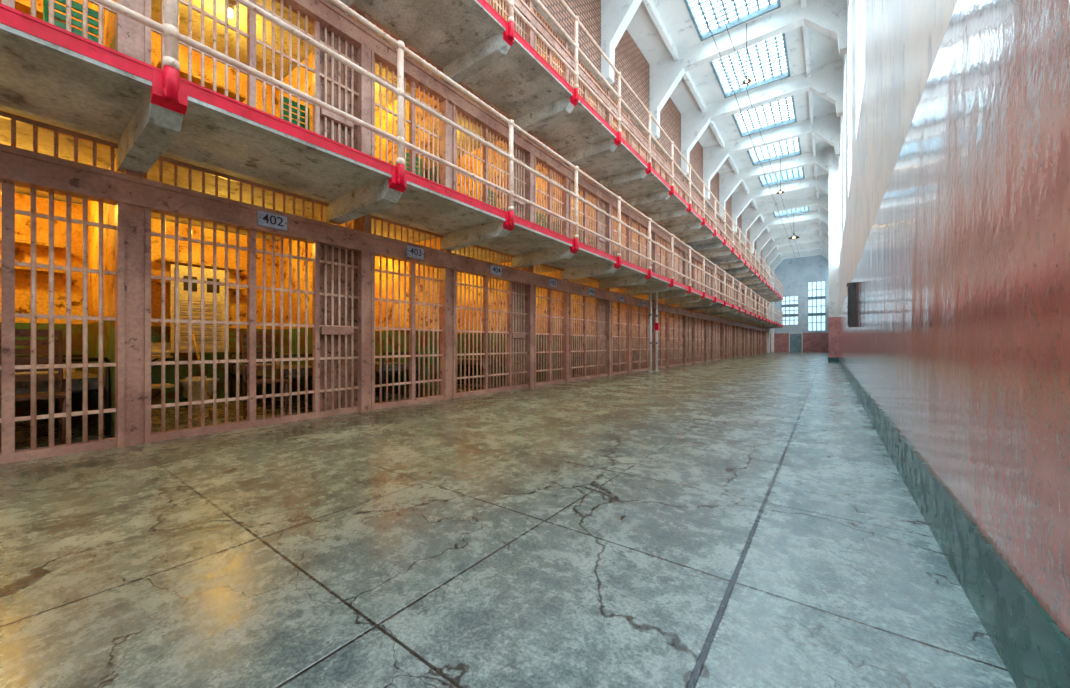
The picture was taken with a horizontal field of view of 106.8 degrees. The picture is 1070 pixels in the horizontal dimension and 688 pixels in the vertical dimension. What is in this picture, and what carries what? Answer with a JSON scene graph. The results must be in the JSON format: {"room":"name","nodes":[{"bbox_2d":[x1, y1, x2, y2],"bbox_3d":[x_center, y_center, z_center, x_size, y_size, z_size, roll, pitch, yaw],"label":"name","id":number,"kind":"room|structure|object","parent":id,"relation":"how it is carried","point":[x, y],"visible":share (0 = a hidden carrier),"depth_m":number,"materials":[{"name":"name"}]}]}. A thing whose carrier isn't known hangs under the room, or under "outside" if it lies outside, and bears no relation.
{"room":"prison interior","nodes":[
{"label":"prison interior","id":0,"kind":"room"},
{"bbox_2d":[0,189,267,239],"bbox_3d":[6.648,-4.450,22.126,0.220,10.700,60.500,0,0,36],"label":"wall","id":1,"kind":"structure","parent":0,"point":[0,189],"depth_m":5.70,"materials":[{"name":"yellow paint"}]},
{"bbox_2d":[151,342,171,361],"bbox_3d":[-5.202,0.434,5.337,0.470,0.932,0.500,0,0,36],"label":"sink","id":2,"kind":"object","parent":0,"point":[155,347],"depth_m":5.47,"materials":[{"name":"ceramic"}]},
{"bbox_2d":[170,264,228,352],"bbox_3d":[-4.826,-0.490,5.737,0.080,1.220,0.660,0,0,36],"label":"locker","id":3,"kind":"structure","parent":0,"point":[183,270],"depth_m":5.69,"materials":[{"name":"cream painted metal"},{"name":"dark steel"}]},
{"bbox_2d":[0,352,1016,687],"bbox_3d":[10.023,0.975,19.635,8.610,0.150,60.900,0,0,36],"label":"floor","id":4,"kind":"structure","parent":0,"point":[744,521],"depth_m":1.73,"materials":[{"name":"concrete"}]},
{"bbox_2d":[0,329,65,451],"bbox_3d":[-4.288,0.385,3.388,0.404,1.031,0.370,0,0,36],"label":"wooden chair","id":5,"kind":"object","parent":4,"relation":"on","point":[61,396],"visible":0.67,"depth_m":3.48,"materials":[{"name":"brown wood"}]},
{"bbox_2d":[15,355,109,435],"bbox_3d":[-5.135,0.516,4.182,1.886,0.768,0.696,0,0,36],"label":"bunk","id":6,"kind":"object","parent":4,"relation":"on","point":[42,386],"visible":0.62,"depth_m":3.86,"materials":[{"name":"metal"}]},
{"bbox_2d":[0,111,367,463],"bbox_3d":[-3.404,-0.430,3.812,0.195,2.660,3.752,0,0,36],"label":"cell","id":7,"kind":"object","parent":4,"relation":"on","point":[134,197],"visible":0.92,"depth_m":3.59,"materials":[{"name":"paint"}]},
{"bbox_2d":[257,210,286,230],"bbox_3d":[-2.890,-1.353,4.370,0.040,0.153,0.280,0,0,36],"label":"number sign","id":8,"kind":"object","parent":7,"relation":"attached to","point":[265,219],"visible":1,"depth_m":4.35,"materials":[{"name":"metal"}]},
{"bbox_2d":[179,376,218,407],"bbox_3d":[-4.852,0.690,5.737,0.539,0.420,0.450,0,0,36],"label":"toilet","id":9,"kind":"object","parent":4,"relation":"on","point":[196,380],"visible":0.66,"depth_m":5.61,"materials":[{"name":"ceramic"}]},
{"bbox_2d":[187,316,218,419],"bbox_3d":[-4.089,0.272,4.895,0.648,1.255,0.084,0,0,27],"label":"broom","id":10,"kind":"object","parent":4,"relation":"on","point":[193,337],"visible":0.5,"depth_m":4.83,"materials":[{"name":"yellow wood"}]},
{"bbox_2d":[242,333,288,419],"bbox_3d":[-3.255,0.385,4.788,0.404,1.031,0.370,0,0,36],"label":"wooden chair","id":11,"kind":"object","parent":4,"relation":"on","point":[244,335],"visible":0.54,"depth_m":4.82,"materials":[{"name":"brown wood"}]},
{"bbox_2d":[230,352,312,413],"bbox_3d":[-3.832,0.516,5.948,1.886,0.768,0.696,0,0,36],"label":"bunk","id":12,"kind":"object","parent":4,"relation":"on","point":[259,373],"visible":0.44,"depth_m":5.46,"materials":[{"name":"metal"}]},
{"bbox_2d":[0,0,663,437],"bbox_3d":[-0.181,-3.130,10.549,2.580,8.060,18.360,0,0,36],"label":"wall","id":13,"kind":"structure","parent":4,"relation":"on","point":[22,201],"depth_m":6.14,"materials":[{"name":"green paint"}]},
{"bbox_2d":[151,355,174,400],"bbox_3d":[-4.329,0.447,4.432,1.050,0.623,0.420,0,0,36],"label":"folding table","id":14,"kind":"object","parent":13,"relation":"attached to","point":[167,385],"visible":0.28,"depth_m":4.26,"materials":[{"name":"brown wood"}]},
{"bbox_2d":[0,3,782,328],"bbox_3d":[6.974,-1.740,18.952,4.056,0.400,54.900,0,0,36],"label":"walkway","id":15,"kind":"object","parent":13,"relation":"attached to","point":[51,74],"visible":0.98,"depth_m":3.67,"materials":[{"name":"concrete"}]},
{"bbox_2d":[43,0,97,42],"bbox_3d":[-4.089,-2.505,3.540,0.404,1.290,0.370,0,0,36],"label":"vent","id":16,"kind":"object","parent":15,"relation":"on","point":[77,6],"visible":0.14,"depth_m":3.64,"materials":[{"name":"green metal"}]},
{"bbox_2d":[2,0,367,149],"bbox_3d":[-3.404,-3.130,3.812,0.195,2.660,3.752,0,0,36],"label":"cell","id":17,"kind":"object","parent":15,"relation":"on","point":[334,82],"visible":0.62,"depth_m":4.60,"materials":[{"name":"paint"}]},
{"bbox_2d":[280,95,309,129],"bbox_3d":[-2.973,-2.505,5.053,0.404,1.290,0.370,0,0,36],"label":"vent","id":18,"kind":"object","parent":15,"relation":"on","point":[285,100],"visible":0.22,"depth_m":5.15,"materials":[{"name":"green metal"}]},
{"bbox_2d":[406,152,421,175],"bbox_3d":[-1.892,-2.505,6.517,0.404,1.290,0.370,0,0,36],"label":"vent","id":19,"kind":"object","parent":15,"relation":"on","point":[407,154],"visible":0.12,"depth_m":6.67,"materials":[{"name":"green metal"}]},
{"bbox_2d":[92,0,782,324],"bbox_3d":[8.573,-2.473,17.772,0.094,1.465,54.900,0,0,36],"label":"gallery railing","id":20,"kind":"object","parent":15,"relation":"on","point":[170,31],"visible":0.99,"depth_m":4.20,"materials":[{"name":"metal"}]},
{"bbox_2d":[357,11,532,218],"bbox_3d":[-1.230,-3.130,6.757,0.195,2.660,3.752,0,0,36],"label":"cell","id":21,"kind":"object","parent":15,"relation":"on","point":[452,101],"visible":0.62,"depth_m":6.34,"materials":[{"name":"paint"}]},
{"bbox_2d":[488,190,495,206],"bbox_3d":[-0.787,-2.505,8.013,0.404,1.290,0.370,0,0,36],"label":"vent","id":22,"kind":"object","parent":15,"relation":"on","point":[488,190],"visible":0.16,"depth_m":8.19,"materials":[{"name":"green metal"}]},
{"bbox_2d":[536,212,545,227],"bbox_3d":[0.293,-2.505,9.478,0.404,1.290,0.370,0,0,36],"label":"metal chair","id":23,"kind":"object","parent":15,"relation":"on","point":[536,212],"visible":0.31,"depth_m":9.55,"materials":[{"name":"green metal"}]},
{"bbox_2d":[525,130,610,251],"bbox_3d":[0.943,-3.130,9.702,0.195,2.660,3.752,0,0,36],"label":"cell","id":24,"kind":"object","parent":15,"relation":"on","point":[552,165],"visible":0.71,"depth_m":9.22,"materials":[{"name":"paint"}]},
{"bbox_2d":[605,189,655,270],"bbox_3d":[3.116,-3.130,12.647,0.195,2.660,3.752,0,0,36],"label":"cell","id":25,"kind":"object","parent":15,"relation":"on","point":[640,223],"visible":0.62,"depth_m":12.30,"materials":[{"name":"paint"}]},
{"bbox_2d":[652,222,685,283],"bbox_3d":[5.290,-3.130,15.591,0.195,2.660,3.752,0,0,36],"label":"cell","id":26,"kind":"object","parent":15,"relation":"on","point":[660,255],"visible":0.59,"depth_m":15.22,"materials":[{"name":"paint"}]},
{"bbox_2d":[682,243,706,291],"bbox_3d":[7.463,-3.130,18.536,0.195,2.660,3.752,0,0,36],"label":"cell","id":27,"kind":"object","parent":15,"relation":"on","point":[696,274],"visible":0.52,"depth_m":18.19,"materials":[{"name":"paint"}]},
{"bbox_2d":[705,258,721,298],"bbox_3d":[9.636,-3.130,21.481,0.195,2.660,3.752,0,0,36],"label":"cell","id":28,"kind":"object","parent":15,"relation":"on","point":[709,281],"visible":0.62,"depth_m":21.11,"materials":[{"name":"paint"}]},
{"bbox_2d":[720,270,731,303],"bbox_3d":[11.810,-3.130,24.426,0.195,2.660,3.752,0,0,36],"label":"cell","id":29,"kind":"object","parent":15,"relation":"on","point":[728,278],"visible":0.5,"depth_m":24.26,"materials":[{"name":"paint"}]},
{"bbox_2d":[734,278,743,307],"bbox_3d":[13.983,-3.130,27.371,0.195,2.660,3.752,0,0,36],"label":"cell","id":30,"kind":"object","parent":15,"relation":"on","point":[736,284],"visible":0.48,"depth_m":27.03,"materials":[{"name":"paint"}]},
{"bbox_2d":[742,287,751,311],"bbox_3d":[16.157,-3.130,30.316,0.195,2.660,3.752,0,0,36],"label":"cell","id":31,"kind":"object","parent":15,"relation":"on","point":[747,290],"visible":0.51,"depth_m":29.94,"materials":[{"name":"paint"}]},
{"bbox_2d":[751,290,757,314],"bbox_3d":[18.330,-3.130,33.260,0.195,2.660,3.752,0,0,36],"label":"cell","id":32,"kind":"object","parent":15,"relation":"on","point":[752,293],"visible":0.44,"depth_m":32.90,"materials":[{"name":"paint"}]},
{"bbox_2d":[757,295,762,316],"bbox_3d":[20.503,-3.130,36.205,0.195,2.660,3.752,0,0,36],"label":"cell","id":33,"kind":"object","parent":15,"relation":"on","point":[761,299],"visible":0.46,"depth_m":36.25,"materials":[{"name":"paint"}]},
{"bbox_2d":[762,301,767,317],"bbox_3d":[22.677,-3.130,39.150,0.195,2.660,3.752,0,0,36],"label":"cell","id":34,"kind":"object","parent":15,"relation":"on","point":[764,301],"visible":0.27,"depth_m":38.80,"materials":[{"name":"paint"}]},
{"bbox_2d":[151,0,782,301],"bbox_3d":[6.974,-4.440,18.952,4.056,0.400,54.900,0,0,36],"label":"walkway","id":35,"kind":"object","parent":13,"relation":"attached to","point":[474,46],"visible":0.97,"depth_m":6.78,"materials":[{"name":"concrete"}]},
{"bbox_2d":[486,0,532,38],"bbox_3d":[-1.230,-5.830,6.757,0.195,2.660,3.752,0,0,36],"label":"cell","id":36,"kind":"object","parent":35,"relation":"on","point":[522,7],"visible":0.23,"depth_m":7.95,"materials":[{"name":"paint"}]},
{"bbox_2d":[525,0,610,119],"bbox_3d":[0.943,-5.830,9.702,0.195,2.660,3.752,0,0,36],"label":"cell","id":37,"kind":"object","parent":35,"relation":"on","point":[562,49],"visible":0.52,"depth_m":9.31,"materials":[{"name":"paint"}]},
{"bbox_2d":[605,91,655,166],"bbox_3d":[3.116,-5.830,12.647,0.195,2.660,3.752,0,0,36],"label":"cell","id":38,"kind":"object","parent":35,"relation":"on","point":[625,120],"visible":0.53,"depth_m":12.32,"materials":[{"name":"paint"}]},
{"bbox_2d":[503,0,782,297],"bbox_3d":[8.573,-5.173,17.772,0.094,1.465,54.900,0,0,36],"label":"gallery railing","id":39,"kind":"object","parent":35,"relation":"on","point":[510,3],"visible":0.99,"depth_m":8.94,"materials":[{"name":"metal"}]},
{"bbox_2d":[652,143,685,196],"bbox_3d":[5.290,-5.830,15.591,0.195,2.660,3.752,0,0,36],"label":"cell","id":40,"kind":"object","parent":35,"relation":"on","point":[659,156],"visible":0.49,"depth_m":15.22,"materials":[{"name":"paint"}]},
{"bbox_2d":[682,178,706,217],"bbox_3d":[7.463,-5.830,18.536,0.195,2.660,3.752,0,0,36],"label":"cell","id":41,"kind":"object","parent":35,"relation":"on","point":[694,195],"visible":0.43,"depth_m":18.30,"materials":[{"name":"paint"}]},
{"bbox_2d":[705,203,721,234],"bbox_3d":[9.636,-5.830,21.481,0.195,2.660,3.752,0,0,36],"label":"cell","id":42,"kind":"object","parent":35,"relation":"on","point":[709,212],"visible":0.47,"depth_m":21.11,"materials":[{"name":"paint"}]},
{"bbox_2d":[720,220,731,246],"bbox_3d":[11.810,-5.830,24.426,0.195,2.660,3.752,0,0,36],"label":"cell","id":43,"kind":"object","parent":35,"relation":"on","point":[728,233],"visible":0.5,"depth_m":24.26,"materials":[{"name":"paint"}]},
{"bbox_2d":[734,237,743,256],"bbox_3d":[13.983,-5.830,27.371,0.195,2.660,3.752,0,0,36],"label":"cell","id":44,"kind":"object","parent":35,"relation":"on","point":[736,241],"visible":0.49,"depth_m":27.03,"materials":[{"name":"paint"}]},
{"bbox_2d":[742,246,751,264],"bbox_3d":[16.157,-5.830,30.316,0.195,2.660,3.752,0,0,36],"label":"cell","id":45,"kind":"object","parent":35,"relation":"on","point":[747,253],"visible":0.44,"depth_m":30.03,"materials":[{"name":"paint"}]},
{"bbox_2d":[751,256,757,271],"bbox_3d":[18.330,-5.830,33.260,0.195,2.660,3.752,0,0,36],"label":"cell","id":46,"kind":"object","parent":35,"relation":"on","point":[752,259],"visible":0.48,"depth_m":32.91,"materials":[{"name":"paint"}]},
{"bbox_2d":[757,263,762,276],"bbox_3d":[20.503,-5.830,36.205,0.195,2.660,3.752,0,0,36],"label":"cell","id":47,"kind":"object","parent":35,"relation":"on","point":[761,270],"visible":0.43,"depth_m":35.93,"materials":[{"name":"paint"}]},
{"bbox_2d":[375,352,417,400],"bbox_3d":[-2.962,0.516,7.126,1.886,0.768,0.696,0,0,36],"label":"bunk","id":48,"kind":"object","parent":4,"relation":"on","point":[383,353],"visible":0.3,"depth_m":6.49,"materials":[{"name":"metal"}]},
{"bbox_2d":[357,214,532,412],"bbox_3d":[-1.230,-0.430,6.757,0.195,2.660,3.752,0,0,36],"label":"cell","id":49,"kind":"object","parent":4,"relation":"on","point":[449,263],"visible":0.89,"depth_m":6.27,"materials":[{"name":"paint"}]},
{"bbox_2d":[406,246,423,259],"bbox_3d":[-1.773,-1.353,5.883,0.040,0.153,0.280,0,0,36],"label":"number sign","id":50,"kind":"object","parent":49,"relation":"attached to","point":[414,252],"visible":1,"depth_m":5.86,"materials":[{"name":"metal"}]},
{"bbox_2d":[490,265,501,275],"bbox_3d":[-0.716,-1.353,7.315,0.040,0.153,0.280,0,0,36],"label":"number sign","id":51,"kind":"object","parent":49,"relation":"attached to","point":[495,270],"visible":1,"depth_m":7.29,"materials":[{"name":"metal"}]},
{"bbox_2d":[457,350,501,385],"bbox_3d":[-1.659,0.516,8.893,1.886,0.768,0.696,0,0,36],"label":"bunk","id":52,"kind":"object","parent":4,"relation":"on","point":[458,359],"visible":0.3,"depth_m":8.44,"materials":[{"name":"metal"}]},
{"bbox_2d":[536,349,540,380],"bbox_3d":[-0.789,0.516,10.071,1.886,0.768,0.696,0,0,36],"label":"bunk","id":53,"kind":"object","parent":4,"relation":"on","point":[536,349],"visible":0.06,"depth_m":9.78,"materials":[{"name":"metal"}]},
{"bbox_2d":[525,264,610,387],"bbox_3d":[0.943,-0.430,9.702,0.195,2.660,3.752,0,0,36],"label":"cell","id":54,"kind":"object","parent":4,"relation":"on","point":[564,286],"visible":0.87,"depth_m":9.22,"materials":[{"name":"paint"}]},
{"bbox_2d":[549,279,556,286],"bbox_3d":[0.400,-1.353,8.827,0.040,0.153,0.280,0,0,36],"label":"number sign","id":55,"kind":"object","parent":54,"relation":"attached to","point":[553,283],"visible":1,"depth_m":8.81,"materials":[{"name":"metal"}]},
{"bbox_2d":[588,288,593,294],"bbox_3d":[1.457,-1.353,10.259,0.040,0.153,0.280,0,0,36],"label":"number sign","id":56,"kind":"object","parent":54,"relation":"attached to","point":[590,291],"visible":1,"depth_m":10.23,"materials":[{"name":"metal"}]},
{"bbox_2d":[571,349,581,375],"bbox_3d":[0.515,0.516,11.837,1.886,0.768,0.696,0,0,36],"label":"bunk","id":57,"kind":"object","parent":4,"relation":"on","point":[573,349],"visible":0.16,"depth_m":11.08,"materials":[{"name":"metal"}]},
{"bbox_2d":[605,286,655,375],"bbox_3d":[3.116,-0.430,12.647,0.195,2.660,3.752,0,0,36],"label":"cell","id":58,"kind":"object","parent":4,"relation":"on","point":[641,324],"visible":0.75,"depth_m":12.28,"materials":[{"name":"paint"}]},
{"bbox_2d":[649,293,652,371],"bbox_3d":[3.703,-0.430,12.679,0.135,2.660,0.135,0,0,36],"label":"conduit pipe","id":59,"kind":"object","parent":4,"relation":"on","point":[650,293],"visible":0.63,"depth_m":12.65,"materials":[{"name":"grey metal"}]},
{"bbox_2d":[655,292,658,370],"bbox_3d":[4.029,-0.430,13.121,0.135,2.660,0.135,0,0,36],"label":"conduit pipe","id":60,"kind":"object","parent":4,"relation":"on","point":[656,323],"visible":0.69,"depth_m":13.10,"materials":[{"name":"grey metal"}]},
{"bbox_2d":[652,299,685,368],"bbox_3d":[5.290,-0.430,15.591,0.195,2.660,3.752,0,0,36],"label":"cell","id":61,"kind":"object","parent":4,"relation":"on","point":[670,320],"visible":0.76,"depth_m":15.27,"materials":[{"name":"paint"}]},
{"bbox_2d":[682,307,706,364],"bbox_3d":[7.463,-0.430,18.536,0.195,2.660,3.752,0,0,36],"label":"cell","id":62,"kind":"object","parent":4,"relation":"on","point":[693,341],"visible":0.82,"depth_m":18.16,"materials":[{"name":"paint"}]},
{"bbox_2d":[704,313,721,361],"bbox_3d":[9.636,-0.430,21.481,0.195,2.660,3.752,0,0,36],"label":"cell","id":63,"kind":"object","parent":4,"relation":"on","point":[712,322],"visible":0.73,"depth_m":21.12,"materials":[{"name":"paint"}]},
{"bbox_2d":[720,317,733,359],"bbox_3d":[11.810,-0.430,24.426,0.195,2.660,3.752,0,0,36],"label":"cell","id":64,"kind":"object","parent":4,"relation":"on","point":[726,341],"visible":0.77,"depth_m":24.05,"materials":[{"name":"paint"}]},
{"bbox_2d":[732,320,743,357],"bbox_3d":[13.983,-0.430,27.371,0.195,2.660,3.752,0,0,36],"label":"cell","id":65,"kind":"object","parent":4,"relation":"on","point":[737,327],"visible":0.7,"depth_m":27.00,"materials":[{"name":"paint"}]},
{"bbox_2d":[742,323,751,355],"bbox_3d":[16.157,-0.430,30.316,0.195,2.660,3.752,0,0,36],"label":"cell","id":66,"kind":"object","parent":4,"relation":"on","point":[746,329],"visible":0.7,"depth_m":29.94,"materials":[{"name":"paint"}]},
{"bbox_2d":[750,325,757,354],"bbox_3d":[18.330,-0.430,33.260,0.195,2.660,3.752,0,0,36],"label":"cell","id":67,"kind":"object","parent":4,"relation":"on","point":[753,332],"visible":0.77,"depth_m":32.90,"materials":[{"name":"paint"}]},
{"bbox_2d":[757,326,763,353],"bbox_3d":[20.503,-0.430,36.205,0.195,2.660,3.752,0,0,36],"label":"cell","id":68,"kind":"object","parent":4,"relation":"on","point":[759,331],"visible":0.69,"depth_m":35.85,"materials":[{"name":"paint"}]},
{"bbox_2d":[762,328,767,353],"bbox_3d":[22.677,-0.430,39.150,0.195,2.660,3.752,0,0,36],"label":"cell","id":69,"kind":"object","parent":4,"relation":"on","point":[764,332],"visible":0.73,"depth_m":38.80,"materials":[{"name":"paint"}]},
{"bbox_2d":[828,152,838,362],"bbox_3d":[14.624,-4.175,19.470,0.410,10.150,0.740,0,0,36],"label":"pilaster","id":70,"kind":"object","parent":4,"relation":"on","point":[833,162],"visible":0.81,"depth_m":19.18,"materials":[{"name":"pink paint"}]},
{"bbox_2d":[488,0,767,273],"bbox_3d":[6.449,-7.230,19.339,2.750,0.100,54.900,0,0,36],"label":"roof","id":71,"kind":"structure","parent":0,"point":[535,4],"depth_m":10.78,"materials":[{"name":"concrete"}]},
{"bbox_2d":[539,0,766,269],"bbox_3d":[7.379,-8.540,18.653,0.200,2.520,54.900,0,0,36],"label":"wall","id":72,"kind":"structure","parent":0,"point":[630,61],"depth_m":12.85,"materials":[{"name":"brick"}]},
{"bbox_2d":[626,0,842,253],"bbox_3d":[10.104,-9.925,19.575,8.410,0.250,60.500,0,0,36],"label":"ceiling","id":73,"kind":"structure","parent":0,"point":[824,50],"depth_m":14.54,"materials":[{"name":"white paint"}]},
{"bbox_2d":[601,0,641,83],"bbox_3d":[4.105,-8.540,9.461,5.450,2.520,0.300,0,0,36],"label":"ceiling beam","id":74,"kind":"structure","parent":73,"relation":"attached to","point":[616,15],"depth_m":10.81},
{"bbox_2d":[642,0,781,255],"bbox_3d":[9.617,-9.675,19.935,0.120,0.250,60.500,0,0,36],"label":"ceiling purlin","id":75,"kind":"structure","parent":73,"relation":"attached to","point":[649,4],"depth_m":14.50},
{"bbox_2d":[684,0,780,40],"bbox_3d":[5.296,-9.895,10.881,2.248,0.250,3.248,0,0,36],"label":"skylight","id":76,"kind":"object","parent":73,"relation":"attached to","point":[735,13],"visible":0.94,"depth_m":11.89,"materials":[{"name":"white glass"}]},
{"bbox_2d":[742,23,751,84],"bbox_3d":[6.467,-8.945,12.130,0.270,1.910,0.270,0,0,36],"label":"pendant lamp","id":77,"kind":"object","parent":73,"relation":"hanging from","point":[746,81],"visible":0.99,"depth_m":12.12,"materials":[{"name":"metal"}]},
{"bbox_2d":[650,0,846,138],"bbox_3d":[6.302,-8.540,12.438,5.450,2.520,0.300,0,0,36],"label":"ceiling beam","id":78,"kind":"structure","parent":73,"relation":"attached to","point":[827,17],"depth_m":12.16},
{"bbox_2d":[698,0,799,257],"bbox_3d":[10.855,-8.790,18.834,0.317,0.437,59.201,0,0,36],"label":"overhead cable","id":79,"kind":"object","parent":73,"relation":"hanging from","point":[698,0],"visible":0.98,"depth_m":14.05,"materials":[{"name":"metal"}]},
{"bbox_2d":[710,33,790,97],"bbox_3d":[7.494,-9.895,13.858,2.248,0.250,3.248,0,0,36],"label":"skylight","id":80,"kind":"object","parent":73,"relation":"attached to","point":[767,60],"visible":0.52,"depth_m":14.24,"materials":[{"name":"white glass"}]},
{"bbox_2d":[681,60,842,174],"bbox_3d":[8.500,-8.540,15.415,5.450,2.520,0.300,0,0,36],"label":"ceiling beam","id":81,"kind":"structure","parent":73,"relation":"attached to","point":[826,81],"depth_m":15.08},
{"bbox_2d":[732,96,796,136],"bbox_3d":[9.691,-9.895,16.835,2.248,0.250,3.248,0,0,36],"label":"skylight","id":82,"kind":"object","parent":73,"relation":"attached to","point":[782,112],"visible":0.44,"depth_m":17.41,"materials":[{"name":"white"}]},
{"bbox_2d":[703,112,839,199],"bbox_3d":[10.697,-8.540,18.392,5.450,2.520,0.300,0,0,36],"label":"ceiling beam","id":83,"kind":"structure","parent":73,"relation":"attached to","point":[826,127],"depth_m":18.14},
{"bbox_2d":[747,137,800,165],"bbox_3d":[11.888,-9.895,19.812,2.248,0.250,3.248,0,0,36],"label":"skylight","id":84,"kind":"object","parent":73,"relation":"attached to","point":[788,148],"visible":0.43,"depth_m":20.52,"materials":[{"name":"white"}]},
{"bbox_2d":[719,147,834,217],"bbox_3d":[12.894,-8.540,21.369,5.450,2.520,0.300,0,0,36],"label":"ceiling beam","id":85,"kind":"structure","parent":73,"relation":"attached to","point":[729,181],"depth_m":21.52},
{"bbox_2d":[776,154,783,193],"bbox_3d":[12.821,-8.893,20.739,0.378,2.014,0.378,0,0,36],"label":"pendant lamp","id":86,"kind":"object","parent":73,"relation":"hanging from","point":[780,191],"visible":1,"depth_m":20.73,"materials":[{"name":"metal"}]},
{"bbox_2d":[732,174,827,232],"bbox_3d":[15.091,-8.540,24.346,5.450,2.520,0.300,0,0,36],"label":"ceiling beam","id":87,"kind":"structure","parent":73,"relation":"attached to","point":[740,200],"depth_m":24.55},
{"bbox_2d":[758,167,804,186],"bbox_3d":[14.085,-9.895,22.789,2.248,0.250,3.248,0,0,36],"label":"skylight","id":88,"kind":"object","parent":73,"relation":"attached to","point":[798,173],"visible":0.37,"depth_m":23.61,"materials":[{"name":"white"}]},
{"bbox_2d":[742,194,827,243],"bbox_3d":[17.288,-8.540,27.323,5.450,2.520,0.300,0,0,36],"label":"ceiling beam","id":89,"kind":"structure","parent":73,"relation":"attached to","point":[749,216],"depth_m":27.51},
{"bbox_2d":[750,210,827,253],"bbox_3d":[19.485,-8.540,30.300,5.450,2.520,0.300,0,0,36],"label":"ceiling beam","id":90,"kind":"structure","parent":73,"relation":"attached to","point":[757,227],"depth_m":30.48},
{"bbox_2d":[773,206,809,216],"bbox_3d":[18.479,-9.895,28.743,2.248,0.250,3.248,0,0,36],"label":"skylight","id":91,"kind":"object","parent":73,"relation":"attached to","point":[803,209],"visible":0.26,"depth_m":29.79,"materials":[{"name":"white"}]},
{"bbox_2d":[756,222,827,260],"bbox_3d":[21.682,-8.540,33.277,5.450,2.520,0.300,0,0,36],"label":"ceiling beam","id":92,"kind":"structure","parent":73,"relation":"attached to","point":[764,237],"depth_m":33.50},
{"bbox_2d":[788,233,799,238],"bbox_3d":[18.818,-8.787,28.866,0.702,2.226,0.702,0,0,36],"label":"pendant lamp","id":93,"kind":"object","parent":73,"relation":"hanging from","point":[793,236],"visible":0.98,"depth_m":28.80,"materials":[{"name":"metal"}]},
{"bbox_2d":[762,233,827,267],"bbox_3d":[23.879,-8.540,36.254,5.450,2.520,0.300,0,0,36],"label":"ceiling beam","id":94,"kind":"structure","parent":73,"relation":"attached to","point":[766,250],"depth_m":36.54,"materials":[{"name":"white paint"}]},
{"bbox_2d":[767,242,827,352],"bbox_3d":[26.077,-4.450,39.231,5.450,10.700,0.300,0,0,36],"label":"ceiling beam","id":95,"kind":"structure","parent":73,"relation":"attached to","point":[774,253],"depth_m":39.88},
{"bbox_2d":[771,249,827,351],"bbox_3d":[28.274,-4.450,42.208,5.450,10.700,0.300,0,0,36],"label":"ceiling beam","id":96,"kind":"structure","parent":73,"relation":"attached to","point":[778,259],"depth_m":42.96,"materials":[{"name":"white paint"}]},
{"bbox_2d":[801,0,821,251],"bbox_3d":[12.473,-9.675,17.827,0.120,0.250,60.500,0,0,36],"label":"ceiling purlin","id":97,"kind":"structure","parent":73,"relation":"attached to","point":[803,2],"depth_m":15.32,"materials":[{"name":"white paint"}]},
{"bbox_2d":[770,255,827,352],"bbox_3d":[28.126,-4.450,43.995,8.410,10.700,0.200,0,0,36],"label":"wall","id":98,"kind":"structure","parent":0,"point":[794,274],"depth_m":43.22,"materials":[{"name":"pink paint"}]},
{"bbox_2d":[781,296,797,324],"bbox_3d":[28.185,-3.700,43.914,1.670,3.270,0.080,0,0,36],"label":"window","id":99,"kind":"structure","parent":98,"relation":"in","point":[789,304],"depth_m":43.90,"materials":[{"name":"clear glass"}]},
{"bbox_2d":[789,333,802,351],"bbox_3d":[28.556,-0.160,43.491,1.240,2.120,0.100,0,0,36],"label":"door","id":100,"kind":"structure","parent":98,"relation":"in","point":[795,339],"depth_m":43.48,"materials":[{"name":"metal"}]},
{"bbox_2d":[808,281,825,330],"bbox_3d":[30.136,-4.050,42.474,1.620,5.370,0.080,0,0,36],"label":"window","id":101,"kind":"structure","parent":98,"relation":"in","point":[816,289],"depth_m":42.45,"materials":[{"name":"clear glass"}]},
{"bbox_2d":[839,0,1069,640],"bbox_3d":[13.871,-4.450,17.851,0.300,10.700,62.200,0,0,36],"label":"wall","id":102,"kind":"structure","parent":0,"point":[954,158],"depth_m":1.41,"materials":[{"name":"paint"}]},
{"bbox_2d":[846,282,854,327],"bbox_3d":[6.026,-0.735,7.584,0.130,0.830,0.420,0,0,36],"label":"box","id":103,"kind":"object","parent":102,"relation":"attached to","point":[850,306],"visible":1,"depth_m":7.43,"materials":[{"name":"metal"}]},
{"bbox_2d":[838,357,1069,687],"bbox_3d":[13.241,0.762,17.260,0.012,0.275,60.500,0,0,36],"label":"baseboard","id":104,"kind":"structure","parent":102,"relation":"attached to","point":[1032,648],"depth_m":1.24,"materials":[{"name":"teal paint"}]}
]}

